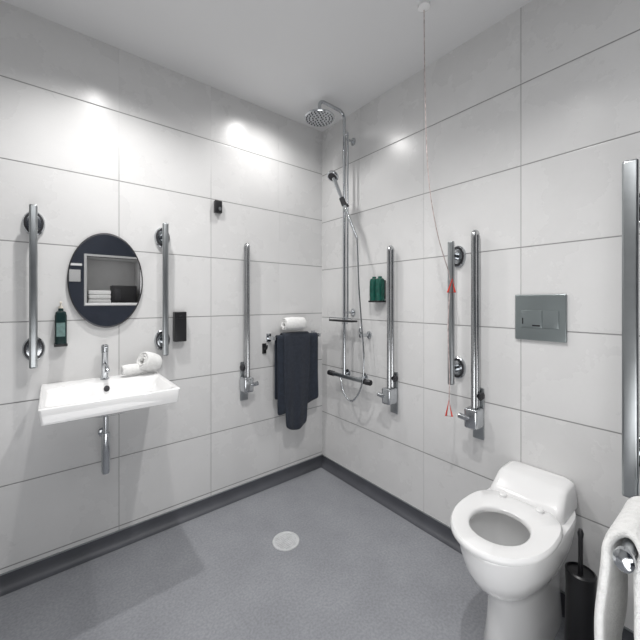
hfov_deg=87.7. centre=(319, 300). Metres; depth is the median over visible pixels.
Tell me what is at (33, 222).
grab rail
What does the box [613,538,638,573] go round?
rail
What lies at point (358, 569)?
floor
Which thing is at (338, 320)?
tray
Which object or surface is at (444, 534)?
baseboard
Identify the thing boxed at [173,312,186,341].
soap box
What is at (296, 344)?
hand towel
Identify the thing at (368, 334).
hook
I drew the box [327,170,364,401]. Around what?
shower
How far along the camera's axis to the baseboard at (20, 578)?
2.05 m
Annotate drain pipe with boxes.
[101,432,109,474]
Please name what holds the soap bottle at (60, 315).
attached to the wall at (96, 135)
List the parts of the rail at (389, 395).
pivot arm, wall plate, release knob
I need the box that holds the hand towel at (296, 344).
[280,331,309,429]
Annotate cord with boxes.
[418,0,455,416]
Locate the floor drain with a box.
[272,531,299,550]
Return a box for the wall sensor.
[214,200,221,213]
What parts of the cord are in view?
cord, cord, triangle handle, triangle handle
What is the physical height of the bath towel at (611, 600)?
0.693 m
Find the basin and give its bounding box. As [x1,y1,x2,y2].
[38,371,179,425]
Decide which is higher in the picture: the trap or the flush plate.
the flush plate
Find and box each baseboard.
[0,456,321,596]
[321,456,634,639]
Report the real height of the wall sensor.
0.085 m
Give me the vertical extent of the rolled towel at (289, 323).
0.106 m
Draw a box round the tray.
[329,319,356,322]
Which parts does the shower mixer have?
control knob, control knob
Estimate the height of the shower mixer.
0.073 m
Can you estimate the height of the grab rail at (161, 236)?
0.832 m
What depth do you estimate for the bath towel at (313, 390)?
2.61 m
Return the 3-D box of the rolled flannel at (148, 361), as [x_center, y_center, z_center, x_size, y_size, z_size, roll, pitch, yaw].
[-1.037,0.369,2.029,0.104,0.131,0.135,0,0,23]
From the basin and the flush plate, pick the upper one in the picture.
the flush plate
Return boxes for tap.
[100,344,109,379]
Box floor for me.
[0,468,564,639]
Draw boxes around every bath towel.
[274,332,318,414]
[594,496,639,639]
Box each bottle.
[54,302,67,346]
[368,277,376,301]
[374,276,385,301]
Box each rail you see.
[22,204,44,368]
[154,222,169,355]
[240,243,258,400]
[377,245,397,413]
[448,241,465,384]
[458,230,484,439]
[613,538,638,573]
[622,159,639,497]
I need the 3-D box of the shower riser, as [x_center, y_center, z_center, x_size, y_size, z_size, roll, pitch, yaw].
[0.089,-0.452,2.534,0.462,2.086,0.224,0,0,-39]
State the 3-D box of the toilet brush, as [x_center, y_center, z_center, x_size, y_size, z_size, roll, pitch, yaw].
[1.053,1.190,1.346,0.108,0.537,0.108,0,0,-39]
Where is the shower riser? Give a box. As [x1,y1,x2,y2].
[304,100,355,374]
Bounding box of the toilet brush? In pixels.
[564,528,596,639]
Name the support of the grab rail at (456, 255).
attached to the wall at (533, 120)
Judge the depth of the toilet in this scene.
1.37 m
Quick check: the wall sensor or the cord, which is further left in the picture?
the wall sensor
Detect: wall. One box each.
[0,0,321,573]
[322,0,639,631]
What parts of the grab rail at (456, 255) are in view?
stem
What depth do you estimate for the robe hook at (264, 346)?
2.61 m
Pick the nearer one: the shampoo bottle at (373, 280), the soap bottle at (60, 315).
the soap bottle at (60, 315)
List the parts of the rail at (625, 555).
rail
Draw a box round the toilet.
[450,461,576,639]
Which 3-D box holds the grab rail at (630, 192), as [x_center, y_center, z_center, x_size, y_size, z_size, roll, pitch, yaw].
[1.251,0.108,1.328,0.164,1.300,0.087,0,0,-39]
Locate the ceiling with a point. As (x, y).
(281, 57)
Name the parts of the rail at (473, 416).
pivot arm, wall plate, release knob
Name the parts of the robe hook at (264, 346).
plate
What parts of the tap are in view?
lever, spout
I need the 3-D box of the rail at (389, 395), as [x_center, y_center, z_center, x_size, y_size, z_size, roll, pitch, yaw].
[0.476,0.201,2.332,0.111,1.178,0.110,0,0,-39]
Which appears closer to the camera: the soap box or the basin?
the basin
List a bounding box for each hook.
[262,343,267,353]
[359,327,371,338]
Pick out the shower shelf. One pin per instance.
(346, 320)
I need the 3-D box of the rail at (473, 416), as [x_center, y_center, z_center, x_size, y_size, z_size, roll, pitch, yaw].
[0.851,0.191,1.867,0.111,1.178,0.110,0,0,-39]
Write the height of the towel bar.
0.064 m
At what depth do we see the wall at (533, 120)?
1.82 m
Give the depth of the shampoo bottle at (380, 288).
2.39 m
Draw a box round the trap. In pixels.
[98,417,109,474]
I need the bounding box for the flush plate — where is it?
[515,294,566,342]
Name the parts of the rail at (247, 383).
release knob, wall plate, pivot arm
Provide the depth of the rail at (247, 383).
2.45 m
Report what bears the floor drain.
on the floor
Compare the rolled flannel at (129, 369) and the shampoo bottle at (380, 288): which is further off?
the shampoo bottle at (380, 288)
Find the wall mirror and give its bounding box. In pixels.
[67,233,142,327]
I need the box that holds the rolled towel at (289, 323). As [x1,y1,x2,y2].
[281,317,306,329]
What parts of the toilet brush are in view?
handle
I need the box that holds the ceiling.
[1,0,531,131]
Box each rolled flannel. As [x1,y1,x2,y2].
[120,364,142,374]
[136,352,161,370]
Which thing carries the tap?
on the basin
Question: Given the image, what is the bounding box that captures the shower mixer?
[327,369,372,385]
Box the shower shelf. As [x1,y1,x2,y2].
[329,317,356,323]
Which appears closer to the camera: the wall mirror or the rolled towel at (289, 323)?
the wall mirror
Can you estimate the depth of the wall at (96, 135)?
2.09 m
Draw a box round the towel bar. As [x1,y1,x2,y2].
[266,330,320,341]

